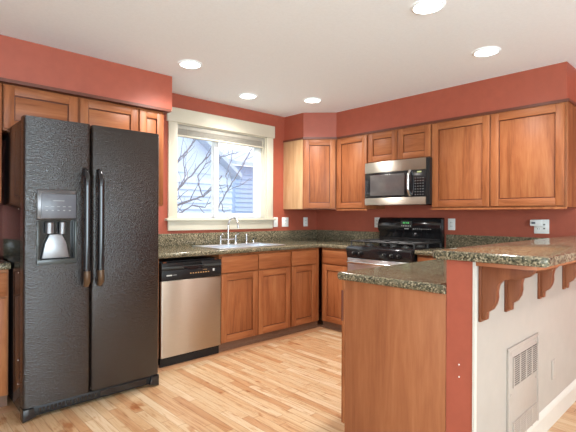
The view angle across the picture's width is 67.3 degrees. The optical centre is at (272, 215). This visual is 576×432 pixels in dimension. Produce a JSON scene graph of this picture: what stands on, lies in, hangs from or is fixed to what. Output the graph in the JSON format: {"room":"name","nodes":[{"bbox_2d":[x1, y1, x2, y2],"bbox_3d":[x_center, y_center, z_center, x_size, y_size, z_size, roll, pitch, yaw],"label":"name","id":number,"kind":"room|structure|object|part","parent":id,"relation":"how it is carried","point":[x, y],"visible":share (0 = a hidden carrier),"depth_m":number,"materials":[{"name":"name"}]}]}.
{"room":"kitchen","nodes":[
{"label":"kitchen","id":0,"kind":"room"},
{"bbox_2d":[159,93,315,233],"bbox_3d":[-2.184,0.012,3.354,7.650,2.489,0.150,0,0,-42],"label":"wall","id":1,"kind":"structure","parent":0,"point":[295,222],"depth_m":5.04,"materials":[{"name":"paint"}]},
{"bbox_2d":[0,83,1,202],"bbox_3d":[-2.261,-0.502,2.888,0.705,0.827,0.428,0,0,-42],"label":"upper cabinet","id":2,"kind":"object","parent":1,"relation":"attached to","point":[0,83],"visible":1,"depth_m":2.96,"materials":[{"name":"brown wood"}]},
{"bbox_2d":[2,84,77,132],"bbox_3d":[-1.810,-0.753,3.298,0.500,0.322,0.428,0,0,-42],"label":"upper cabinet","id":3,"kind":"object","parent":1,"relation":"attached to","point":[17,101],"visible":0.63,"depth_m":3.11,"materials":[{"name":"brown wood"}]},
{"bbox_2d":[0,77,170,113],"bbox_3d":[-2.212,-0.927,2.904,3.155,0.023,0.465,0,0,-42],"label":"trim","id":4,"kind":"structure","parent":1,"relation":"attached to","point":[2,80],"depth_m":3.28,"materials":[{"name":"wood"}]},
{"bbox_2d":[78,97,137,130],"bbox_3d":[-1.448,-0.751,3.628,0.478,0.322,0.428,0,0,-42],"label":"upper cabinet","id":5,"kind":"object","parent":1,"relation":"attached to","point":[92,112],"visible":0.54,"depth_m":3.46,"materials":[{"name":"brown wood"}]},
{"bbox_2d":[138,108,163,205],"bbox_3d":[-1.183,-0.498,3.871,0.237,0.827,0.428,0,0,-42],"label":"upper cabinet","id":6,"kind":"object","parent":1,"relation":"attached to","point":[150,121],"visible":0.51,"depth_m":3.75,"materials":[{"name":"brown wood"}]},
{"bbox_2d":[165,107,275,230],"bbox_3d":[-0.557,-0.463,4.793,1.460,1.230,0.192,0,0,-42],"label":"window","id":7,"kind":"structure","parent":1,"relation":"in","point":[261,217],"depth_m":4.78,"materials":[{"name":"white paint"}]},
{"bbox_3d":[-0.846,-0.449,4.641,0.543,0.949,0.028,0,0,-42],"label":"sash","id":8,"kind":"part","parent":7,"relation":"part of","materials":[{"name":"clear glass"}]},
{"bbox_3d":[-0.549,0.041,4.782,1.460,0.024,0.162,0,0,-42],"label":"sill","id":9,"kind":"part","parent":7,"relation":"part of","materials":[{"name":"white paint"}]},
{"bbox_2d":[178,124,263,154],"bbox_3d":[-0.544,-0.533,4.779,1.170,0.780,0.058,0,0,-42],"label":"window blind","id":10,"kind":"object","parent":7,"relation":"attached to","point":[184,131],"visible":0.81,"depth_m":4.72,"materials":[{"name":"white paint"}]},
{"bbox_3d":[-0.546,-0.813,4.783,1.160,0.016,0.048,0,0,-42],"label":"rail","id":11,"kind":"part","parent":10,"relation":"part of","materials":[{"name":"white paint"}]},
{"bbox_3d":[-0.403,-0.447,4.998,0.673,0.949,0.028,0,0,-42],"label":"sash","id":12,"kind":"part","parent":7,"relation":"part of","materials":[{"name":"clear glass"}]},
{"bbox_2d":[158,230,378,247],"bbox_3d":[-0.096,0.250,4.464,2.763,0.132,1.020,0,0,-42],"label":"backsplash","id":13,"kind":"structure","parent":1,"relation":"attached to","point":[178,239],"depth_m":5.07,"materials":[{"name":"stone"}]},
{"bbox_2d":[273,217,277,226],"bbox_3d":[0.035,0.079,5.269,0.072,0.118,0.009,0,0,-42],"label":"light switch","id":14,"kind":"object","parent":1,"relation":"attached to","point":[275,222],"visible":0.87,"depth_m":5.26,"materials":[{"name":"white plastic"}]},
{"bbox_2d":[282,217,288,226],"bbox_3d":[0.155,0.080,5.378,0.112,0.118,0.009,0,0,-42],"label":"wall outlet","id":15,"kind":"object","parent":1,"relation":"attached to","point":[284,219],"visible":1,"depth_m":5.38,"materials":[{"name":"white plastic"}]},
{"bbox_2d":[303,217,307,225],"bbox_3d":[0.427,0.081,5.626,0.080,0.118,0.009,0,0,-42],"label":"wall outlet","id":16,"kind":"object","parent":1,"relation":"attached to","point":[305,219],"visible":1,"depth_m":5.62,"materials":[{"name":"white plastic"}]},
{"bbox_2d":[283,139,336,209],"bbox_3d":[0.564,-0.490,5.338,0.613,0.827,0.615,0,0,-42],"label":"upper cabinet","id":17,"kind":"object","parent":1,"relation":"attached to","point":[309,165],"visible":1,"depth_m":5.10,"materials":[{"name":"brown wood"}]},
{"bbox_3d":[0.243,-0.491,5.239,0.005,0.827,0.327,0,0,-42],"label":"panel","id":18,"kind":"part","parent":17,"relation":"part of","materials":[{"name":"brown wood"}]},
{"bbox_3d":[0.552,-0.490,5.098,0.367,0.803,0.022,0,0,3],"label":"door","id":19,"kind":"part","parent":17,"relation":"part of","materials":[{"name":"brown wood"}]},
{"bbox_2d":[0,0,575,116],"bbox_3d":[0.517,-1.271,0.398,7.650,0.100,8.150,0,0,-42],"label":"ceiling","id":20,"kind":"structure","parent":0,"point":[345,54],"depth_m":3.02,"materials":[{"name":"paint"}]},
{"bbox_2d":[0,35,171,109],"bbox_3d":[-2.220,-1.086,2.909,3.189,0.293,0.453,0,0,-42],"label":"soffit","id":21,"kind":"object","parent":20,"relation":"attached to","point":[20,60],"depth_m":3.29,"materials":[{"name":"paint"}]},
{"bbox_2d":[178,60,201,68],"bbox_3d":[-0.668,-1.219,3.493,0.196,0.012,0.196,0,0,-42],"label":"recessed light","id":22,"kind":"object","parent":20,"relation":"in","point":[191,64],"visible":1,"depth_m":3.47,"materials":[{"name":"paint"}]},
{"bbox_2d":[238,93,256,98],"bbox_3d":[-0.253,-1.217,4.412,0.196,0.012,0.196,0,0,-42],"label":"recessed light","id":23,"kind":"object","parent":20,"relation":"in","point":[243,95],"visible":1,"depth_m":4.38,"materials":[{"name":"paint"}]},
{"bbox_2d":[303,98,321,102],"bbox_3d":[0.419,-1.214,4.565,0.196,0.012,0.196,0,0,-42],"label":"recessed light","id":24,"kind":"object","parent":20,"relation":"in","point":[308,100],"visible":1,"depth_m":4.54,"materials":[{"name":"paint"}]},
{"bbox_2d":[410,0,445,13],"bbox_3d":[0.901,-1.212,2.515,0.196,0.012,0.196,0,0,-42],"label":"recessed light","id":25,"kind":"object","parent":20,"relation":"in","point":[421,6],"visible":1,"depth_m":2.49,"materials":[{"name":"paint"}]},
{"bbox_2d":[284,62,575,139],"bbox_3d":[1.349,-1.071,4.494,0.600,0.293,2.918,0,0,-42],"label":"soffit","id":26,"kind":"object","parent":20,"relation":"attached to","point":[553,82],"depth_m":4.11,"materials":[{"name":"paint"}]},
{"bbox_2d":[472,46,500,56],"bbox_3d":[1.581,-1.209,3.202,0.196,0.012,0.196,0,0,-42],"label":"recessed light","id":27,"kind":"object","parent":20,"relation":"in","point":[491,50],"visible":1,"depth_m":3.17,"materials":[{"name":"paint"}]},
{"bbox_2d":[0,311,575,431],"bbox_3d":[-0.438,1.314,1.433,7.650,0.100,5.350,0,0,-42],"label":"floor","id":28,"kind":"structure","parent":0,"point":[291,382],"depth_m":2.95,"materials":[{"name":"brown wood"}]},
{"bbox_2d":[0,269,7,406],"bbox_3d":[-2.200,0.802,2.821,0.712,0.907,0.618,0,0,-42],"label":"base cabinet","id":29,"kind":"object","parent":28,"relation":"on","point":[3,273],"visible":0.97,"depth_m":2.81,"materials":[{"name":"brown wood"}]},
{"bbox_3d":[-1.869,0.448,2.717,0.340,0.153,0.022,0,0,-42],"label":"drawer","id":30,"kind":"part","parent":29,"relation":"part of","materials":[{"name":"brown wood"}]},
{"bbox_3d":[-1.871,0.854,2.717,0.340,0.635,0.022,0,0,-42],"label":"door","id":31,"kind":"part","parent":29,"relation":"part of","materials":[{"name":"brown wood"}]},
{"bbox_2d":[0,259,10,269],"bbox_3d":[-2.195,0.261,2.806,0.736,0.174,0.644,0,0,-42],"label":"countertop","id":32,"kind":"structure","parent":29,"relation":"on","point":[4,265],"depth_m":2.80,"materials":[{"name":"stone"}]},
{"bbox_2d":[0,115,158,422],"bbox_3d":[-1.436,0.322,3.201,0.898,1.874,0.926,0,0,-42],"label":"refrigerator","id":33,"kind":"object","parent":28,"relation":"on","point":[79,205],"visible":0.98,"depth_m":2.84,"materials":[{"name":"black metal"}]},
{"bbox_3d":[-1.387,0.283,2.775,0.397,1.784,0.078,0,0,-42],"label":"door","id":34,"kind":"part","parent":33,"relation":"part of","materials":[{"name":"black metal"}]},
{"bbox_3d":[-1.376,0.170,2.749,0.236,0.270,0.054,0,0,-42],"label":"dispenser frame","id":35,"kind":"part","parent":33,"relation":"part of","materials":[{"name":"grey plastic"}]},
{"bbox_3d":[-1.377,-0.070,2.752,0.236,0.190,0.048,0,0,-42],"label":"dispenser panel","id":36,"kind":"part","parent":33,"relation":"part of","materials":[{"name":"grey plastic"}]},
{"bbox_3d":[-1.221,0.078,2.828,0.041,0.785,0.078,0,0,-42],"label":"handle","id":37,"kind":"part","parent":33,"relation":"part of","materials":[{"name":"black metal"}]},
{"bbox_3d":[-1.154,0.079,2.888,0.041,0.785,0.078,0,0,-42],"label":"handle","id":38,"kind":"part","parent":33,"relation":"part of","materials":[{"name":"black metal"}]},
{"bbox_3d":[-1.052,0.284,3.080,0.493,1.784,0.078,0,0,-42],"label":"door","id":39,"kind":"part","parent":33,"relation":"part of","materials":[{"name":"black metal"}]},
{"bbox_2d":[158,259,158,338],"bbox_3d":[-1.200,0.806,3.747,0.148,0.907,0.595,0,0,-42],"label":"base cabinet","id":40,"kind":"object","parent":28,"relation":"on","point":[158,259],"visible":0.02,"depth_m":3.58,"materials":[{"name":"brown wood"}]},
{"bbox_2d":[158,256,220,367],"bbox_3d":[-0.894,0.823,3.974,0.597,0.876,0.612,0,0,-42],"label":"dishwasher","id":41,"kind":"object","parent":28,"relation":"on","point":[189,287],"visible":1,"depth_m":3.74,"materials":[{"name":"metal"}]},
{"bbox_3d":[-0.726,1.224,3.788,0.589,0.075,0.037,0,0,-42],"label":"kick plate","id":42,"kind":"part","parent":41,"relation":"part of","materials":[{"name":"metal"}]},
{"bbox_3d":[-0.703,0.471,3.766,0.597,0.146,0.034,0,0,-42],"label":"control panel","id":43,"kind":"part","parent":41,"relation":"part of","materials":[{"name":"black plastic"}]},
{"bbox_2d":[207,250,289,349],"bbox_3d":[-0.351,0.810,4.505,0.914,0.907,0.618,0,0,-42],"label":"base cabinet","id":44,"kind":"object","parent":28,"relation":"on","point":[255,286],"visible":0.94,"depth_m":4.25,"materials":[{"name":"brown wood"}]},
{"bbox_3d":[-0.315,0.455,4.134,0.440,0.153,0.022,0,0,-42],"label":"drawer","id":45,"kind":"part","parent":44,"relation":"part of","materials":[{"name":"brown wood"}]},
{"bbox_3d":[-0.317,0.861,4.134,0.440,0.635,0.022,0,0,-42],"label":"door","id":46,"kind":"part","parent":44,"relation":"part of","materials":[{"name":"brown wood"}]},
{"bbox_2d":[158,230,378,258],"bbox_3d":[-0.096,0.271,4.464,2.763,0.174,1.020,0,0,-42],"label":"countertop","id":47,"kind":"structure","parent":44,"relation":"on","point":[176,245],"depth_m":4.75,"materials":[{"name":"stone"}]},
{"bbox_2d":[218,217,239,244],"bbox_3d":[-0.424,0.161,4.577,0.244,0.290,0.208,0,0,-42],"label":"kitchen faucet","id":48,"kind":"object","parent":47,"relation":"on","point":[231,218],"visible":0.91,"depth_m":4.62,"materials":[{"name":"silver metal"}]},
{"bbox_3d":[-0.419,0.141,4.572,0.025,0.250,0.195,0,0,-42],"label":"spout","id":49,"kind":"part","parent":48,"relation":"part of","materials":[{"name":"silver metal"}]},
{"bbox_2d":[193,242,283,248],"bbox_3d":[-0.342,0.396,4.494,0.860,0.178,0.480,0,0,-42],"label":"sink","id":50,"kind":"object","parent":47,"relation":"in","point":[256,244],"visible":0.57,"depth_m":4.52,"materials":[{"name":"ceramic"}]},
{"bbox_3d":[-0.478,0.398,4.332,0.380,0.171,0.365,0,0,-42],"label":"bowl","id":51,"kind":"part","parent":50,"relation":"part of","materials":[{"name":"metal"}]},
{"bbox_3d":[-0.168,0.400,4.615,0.380,0.171,0.365,0,0,-42],"label":"bowl","id":52,"kind":"part","parent":50,"relation":"part of","materials":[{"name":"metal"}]},
{"bbox_3d":[0.017,0.457,4.437,0.440,0.153,0.022,0,0,-42],"label":"drawer","id":53,"kind":"part","parent":44,"relation":"part of","materials":[{"name":"brown wood"}]},
{"bbox_3d":[0.015,0.863,4.437,0.440,0.635,0.022,0,0,-42],"label":"door","id":54,"kind":"part","parent":44,"relation":"part of","materials":[{"name":"brown wood"}]},
{"bbox_2d":[158,325,341,367],"bbox_3d":[-0.117,1.255,4.064,2.170,0.019,0.432,0,0,-42],"label":"baseboard toe moulding","id":55,"kind":"structure","parent":28,"relation":"on","point":[339,330],"depth_m":4.49,"materials":[{"name":"brown wood"}]},
{"bbox_2d":[288,248,318,331],"bbox_3d":[0.158,0.812,4.970,0.462,0.907,0.618,0,0,-42],"label":"base cabinet","id":56,"kind":"object","parent":28,"relation":"on","point":[304,263],"visible":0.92,"depth_m":4.73,"materials":[{"name":"brown wood"}]},
{"bbox_3d":[0.339,0.458,4.730,0.380,0.153,0.022,0,0,-42],"label":"drawer","id":57,"kind":"part","parent":56,"relation":"part of","materials":[{"name":"brown wood"}]},
{"bbox_3d":[0.337,0.864,4.730,0.380,0.635,0.022,0,0,-42],"label":"door","id":58,"kind":"part","parent":56,"relation":"part of","materials":[{"name":"brown wood"}]},
{"bbox_2d":[322,248,347,329],"bbox_3d":[0.903,0.815,4.958,0.618,0.907,0.392,0,0,-42],"label":"base cabinet","id":59,"kind":"object","parent":28,"relation":"on","point":[334,261],"visible":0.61,"depth_m":4.78,"materials":[{"name":"brown wood"}]},
{"bbox_3d":[0.685,0.460,4.757,0.022,0.153,0.350,0,0,-42],"label":"drawer","id":60,"kind":"part","parent":59,"relation":"part of","materials":[{"name":"brown wood"}]},
{"bbox_2d":[341,280,446,431],"bbox_3d":[1.220,0.817,2.786,1.734,0.907,0.604,0,0,-42],"label":"base cabinet","id":61,"kind":"object","parent":28,"relation":"on","point":[393,372],"visible":0.59,"depth_m":2.19,"materials":[{"name":"brown wood"}]},
{"bbox_3d":[0.389,0.503,2.420,0.010,0.170,0.010,0,0,-42],"label":"edge pull","id":62,"kind":"part","parent":61,"relation":"part of","materials":[{"name":"brown wood"}]},
{"bbox_2d":[337,234,544,293],"bbox_3d":[1.285,0.277,3.209,2.414,0.174,1.145,0,0,-42],"label":"countertop","id":63,"kind":"structure","parent":61,"relation":"on","point":[429,275],"depth_m":2.43,"materials":[{"name":"stone"}]},
{"bbox_2d":[346,217,444,270],"bbox_3d":[1.251,0.645,4.478,0.706,1.251,0.748,0,0,-42],"label":"gas stove","id":64,"kind":"object","parent":28,"relation":"on","point":[399,237],"visible":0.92,"depth_m":4.45,"materials":[{"name":"metal"}]},
{"bbox_3d":[1.015,0.481,4.262,0.065,0.026,0.660,0,0,-42],"label":"oven handle","id":65,"kind":"part","parent":64,"relation":"part of","materials":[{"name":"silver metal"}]},
{"bbox_3d":[1.047,0.756,4.293,0.030,0.629,0.748,0,0,-42],"label":"oven door","id":66,"kind":"part","parent":64,"relation":"part of","materials":[{"name":"metal"}]},
{"bbox_3d":[1.048,0.379,4.292,0.072,0.112,0.748,0,0,-42],"label":"control panel","id":67,"kind":"part","parent":64,"relation":"part of","materials":[{"name":"metal"}]},
{"bbox_2d":[350,239,441,251],"bbox_3d":[1.285,0.302,4.508,0.610,0.086,0.748,0,0,-42],"label":"cooktop","id":68,"kind":"object","parent":64,"relation":"in","point":[412,245],"depth_m":4.42,"materials":[{"name":"metal"}]},
{"bbox_3d":[1.479,0.179,4.684,0.093,0.318,0.748,0,0,-42],"label":"panel","id":69,"kind":"part","parent":64,"relation":"part of","materials":[{"name":"black metal"}]},
{"bbox_2d":[417,255,434,261],"bbox_3d":[1.731,0.819,4.050,0.618,0.907,0.500,0,0,-42],"label":"base cabinet","id":70,"kind":"object","parent":28,"relation":"on","point":[419,257],"visible":0.02,"depth_m":3.98,"materials":[{"name":"brown wood"}]},
{"bbox_3d":[1.502,0.463,3.860,0.022,0.153,0.448,0,0,-42],"label":"drawer","id":71,"kind":"part","parent":70,"relation":"part of","materials":[{"name":"brown wood"}]},
{"bbox_2d":[316,205,575,311],"bbox_3d":[3.333,0.036,2.869,0.150,2.489,8.000,0,0,-42],"label":"wall","id":72,"kind":"structure","parent":0,"point":[484,222],"depth_m":4.26,"materials":[{"name":"paint"}]},
{"bbox_2d":[336,134,384,208],"bbox_3d":[1.018,-0.488,5.035,0.353,0.827,0.440,0,0,-42],"label":"upper cabinet","id":73,"kind":"object","parent":72,"relation":"attached to","point":[352,152],"visible":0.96,"depth_m":4.92,"materials":[{"name":"brown wood"}]},
{"bbox_3d":[0.897,-0.489,4.922,0.022,0.803,0.420,0,0,-42],"label":"door","id":74,"kind":"part","parent":73,"relation":"part of","materials":[{"name":"brown wood"}]},
{"bbox_2d":[374,217,379,226],"bbox_3d":[1.222,0.079,5.065,0.009,0.118,0.075,0,0,-42],"label":"wall outlet","id":75,"kind":"object","parent":72,"relation":"attached to","point":[376,219],"visible":0.74,"depth_m":5.07,"materials":[{"name":"white plastic"}]},
{"bbox_2d":[368,124,431,162],"bbox_3d":[1.418,-0.734,4.597,0.353,0.331,0.742,0,0,-42],"label":"upper cabinet","id":76,"kind":"object","parent":72,"relation":"attached to","point":[416,141],"visible":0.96,"depth_m":4.45,"materials":[{"name":"brown wood"}]},
{"bbox_3d":[1.172,-0.735,4.621,0.022,0.307,0.358,0,0,-42],"label":"door","id":77,"kind":"part","parent":76,"relation":"part of","materials":[{"name":"brown wood"}]},
{"bbox_2d":[365,157,431,205],"bbox_3d":[1.380,-0.336,4.531,0.493,0.455,0.746,0,0,-42],"label":"microwave","id":78,"kind":"object","parent":76,"relation":"attached to","point":[405,182],"visible":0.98,"depth_m":4.36,"materials":[{"name":"metal"}]},
{"bbox_3d":[1.204,-0.319,4.485,0.062,0.262,0.578,0,0,-42],"label":"door","id":79,"kind":"part","parent":78,"relation":"part of","materials":[{"name":"silver metal"}]},
{"bbox_3d":[1.339,-0.323,4.253,0.058,0.266,0.023,0,0,-42],"label":"handle","id":80,"kind":"part","parent":78,"relation":"part of","materials":[{"name":"silver metal"}]},
{"bbox_3d":[1.445,-0.318,4.224,0.056,0.262,0.126,0,0,-42],"label":"control panel","id":81,"kind":"part","parent":78,"relation":"part of","materials":[{"name":"black plastic"}]},
{"bbox_3d":[1.420,-0.734,4.349,0.022,0.307,0.362,0,0,-42],"label":"door","id":82,"kind":"part","parent":76,"relation":"part of","materials":[{"name":"brown wood"}]},
{"bbox_2d":[283,98,575,142],"bbox_3d":[1.341,-0.912,4.477,0.610,0.023,2.935,0,0,-42],"label":"trim","id":83,"kind":"structure","parent":72,"relation":"attached to","point":[566,99],"depth_m":4.09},
{"bbox_2d":[448,219,454,229],"bbox_3d":[1.822,0.089,4.408,0.009,0.118,0.075,0,0,-42],"label":"wall outlet","id":84,"kind":"object","parent":72,"relation":"attached to","point":[451,222],"visible":1,"depth_m":4.40,"materials":[{"name":"white plastic"}]},
{"bbox_2d":[432,114,490,207],"bbox_3d":[1.853,-0.484,4.119,0.353,0.827,0.548,0,0,-42],"label":"upper cabinet","id":85,"kind":"object","parent":72,"relation":"attached to","point":[461,148],"visible":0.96,"depth_m":3.99,"materials":[{"name":"brown wood"}]},
{"bbox_2d":[336,207,566,210],"bbox_3d":[1.525,-0.064,4.228,0.015,0.015,2.295,0,0,-42],"label":"trim","id":86,"kind":"structure","parent":85,"relation":"attached to","point":[511,207],"depth_m":3.86,"materials":[{"name":"brown wood"}]},
{"bbox_2d":[446,234,544,247],"bbox_3d":[2.141,0.259,4.045,0.022,0.132,1.063,0,0,-42],"label":"backsplash","id":87,"kind":"structure","parent":72,"relation":"attached to","point":[453,241],"depth_m":4.20,"materials":[{"name":"stone"}]},
{"bbox_2d":[491,101,575,207],"bbox_3d":[2.232,-0.483,3.703,0.353,0.827,0.574,0,0,-42],"label":"upper cabinet","id":88,"kind":"object","parent":72,"relation":"attached to","point":[533,149],"visible":0.97,"depth_m":3.54,"materials":[{"name":"brown wood"}]},
{"bbox_2d":[534,219,548,233],"bbox_3d":[2.367,0.096,3.809,0.009,0.125,0.118,0,0,-42],"label":"wall outlet","id":89,"kind":"object","parent":72,"relation":"attached to","point":[544,229],"visible":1,"depth_m":3.80,"materials":[{"name":"white plastic"}]},
{"bbox_2d":[530,220,542,225],"bbox_3d":[2.328,0.064,3.821,0.034,0.058,0.095,0,0,-42],"label":"plug","id":90,"kind":"object","parent":89,"relation":"attached to","point":[532,222],"visible":1,"depth_m":3.81,"materials":[{"name":"white plastic"}]},
{"bbox_2d":[542,223,546,230],"bbox_3d":[2.381,0.096,3.790,0.003,0.068,0.034,0,0,-42],"label":"socket","id":91,"kind":"object","parent":89,"relation":"attached to","point":[544,228],"depth_m":3.79,"materials":[{"name":"white plastic"}]},
{"bbox_2d":[446,260,575,431],"bbox_3d":[1.722,0.740,2.747,2.389,1.067,0.125,0,0,-42],"label":"wall","id":92,"kind":"structure","parent":0,"point":[553,316],"depth_m":2.08,"materials":[{"name":"beige paint"}]},
{"bbox_2d":[472,262,476,431],"bbox_3d":[0.887,0.737,1.902,0.023,1.066,0.010,0,0,-42],"label":"trim","id":93,"kind":"structure","parent":92,"relation":"attached to","point":[474,308],"depth_m":1.90,"materials":[{"name":"white paint"}]},
{"bbox_2d":[433,236,575,270],"bbox_3d":[1.788,0.194,2.650,2.422,0.060,0.480,0,0,-42],"label":"bar","id":94,"kind":"object","parent":92,"relation":"on","point":[547,253],"visible":1,"depth_m":1.90,"materials":[{"name":"stone"}]},
{"bbox_2d":[478,266,536,321],"bbox_3d":[1.006,0.347,1.857,0.048,0.252,0.222,0,0,-42],"label":"corbel","id":95,"kind":"object","parent":92,"relation":"attached to","point":[490,278],"visible":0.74,"depth_m":1.89,"materials":[{"name":"brown wood"}]},
{"bbox_3d":[0.936,0.347,1.935,0.048,0.252,0.012,0,0,-42],"label":"plate","id":96,"kind":"part","parent":95,"relation":"part of","materials":[{"name":"brown wood"}]},
{"bbox_2d":[507,332,538,431],"bbox_3d":[1.339,0.951,2.306,0.464,0.572,0.012,0,0,-42],"label":"air vent","id":97,"kind":"object","parent":92,"relation":"in","point":[522,357],"visible":1,"depth_m":2.29,"materials":[{"name":"metal"}]},
{"bbox_2d":[513,343,537,387],"bbox_3d":[1.360,0.799,2.320,0.379,0.155,0.005,0,0,-42],"label":"grille","id":98,"kind":"object","parent":97,"relation":"attached to","point":[525,361],"depth_m":2.31,"materials":[{"name":"metal"}]},
{"bbox_2d":[513,402,537,431],"bbox_3d":[1.359,1.124,2.320,0.379,0.145,0.005,0,0,-42],"label":"grille","id":99,"kind":"object","parent":97,"relation":"attached to","point":[528,416],"depth_m":2.32,"materials":[{"name":"metal"}]},
{"bbox_2d":[504,267,557,311],"bbox_3d":[1.232,0.348,2.063,0.048,0.252,0.222,0,0,-42],"label":"corbel","id":100,"kind":"object","parent":92,"relation":"attached to","point":[513,289],"visible":0.6,"depth_m":2.10,"materials":[{"name":"brown wood"}]},
{"bbox_3d":[1.161,0.348,2.140,0.048,0.252,0.012,0,0,-42],"label":"plate","id":101,"kind":"part","parent":100,"relation":"part of","materials":[{"name":"brown wood"}]},
{"bbox_2d":[527,379,575,431],"bbox_3d":[1.771,1.206,2.698,2.379,0.135,0.013,0,0,-42],"label":"baseboard","id":102,"kind":"structure","parent":92,"relation":"attached to","point":[557,407],"depth_m":2.66,"materials":[{"name":"white wood"}]},
{"bbox_2d":[537,262,575,298],"bbox_3d":[1.601,0.349,2.399,0.048,0.252,0.222,0,0,-42],"label":"corbel","id":103,"kind":"object","parent":92,"relation":"attached to","point":[545,281],"visible":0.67,"depth_m":2.44,"materials":[{"name":"brown wood"}]},
{"bbox_3d":[1.531,0.349,2.477,0.048,0.252,0.012,0,0,-42],"label":"plate","id":104,"kind":"part","parent":103,"relation":"part of","materials":[{"name":"brown wood"}]},
{"bbox_2d":[562,264,575,288],"bbox_3d":[1.964,0.351,2.729,0.048,0.252,0.222,0,0,-42],"label":"corbel","id":105,"kind":"object","parent":92,"relation":"attached to","point":[568,271],"visible":0.68,"depth_m":2.78,"materials":[{"name":"brown wood"}]},
{"bbox_3d":[1.893,0.351,2.807,0.048,0.252,0.012,0,0,-42],"label":"plate","id":106,"kind":"part","parent":105,"relation":"part of","materials":[{"name":"brown wood"}]},
{"label":"outside","id":107,"kind":"structure","parent":0,"visible":0},
{"bbox_3d":[-1.958,1.607,14.493,20.000,0.100,15.700,0,0,-42],"label":"ground","id":108,"kind":"structure","parent":107,"visible":0},
{"bbox_2d":[177,139,232,212],"bbox_3d":[-1.369,-0.291,7.396,1.616,3.703,0.677,0,0,-42],"label":"bare tree","id":109,"kind":"object","parent":108,"relation":"on","point":[193,141],"visible":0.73,"depth_m":7.32,"materials":[{"name":"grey plant"}]},
{"bbox_2d":[177,137,241,212],"bbox_3d":[-4.748,-0.815,11.331,5.600,4.820,5.600,0,0,-42],"label":"house","id":110,"kind":"structure","parent":108,"relation":"on","point":[201,148],"depth_m":10.64,"materials":[{"name":"white"}]},
{"bbox_2d":[218,145,252,212],"bbox_3d":[-0.737,-0.004,8.261,1.478,3.135,0.533,0,0,-42],"label":"bare tree","id":111,"kind":"object","parent":108,"relation":"on","point":[243,163],"visible":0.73,"depth_m":8.23,"materials":[{"name":"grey plant"}]},
{"bbox_2d":[219,148,252,212],"bbox_3d":[-0.558,-0.821,18.905,7.100,4.870,5.850,0,0,-42],"label":"house","id":112,"kind":"structure","parent":108,"relation":"on","point":[242,200],"depth_m":15.17,"materials":[{"name":"blue"}]}
]}

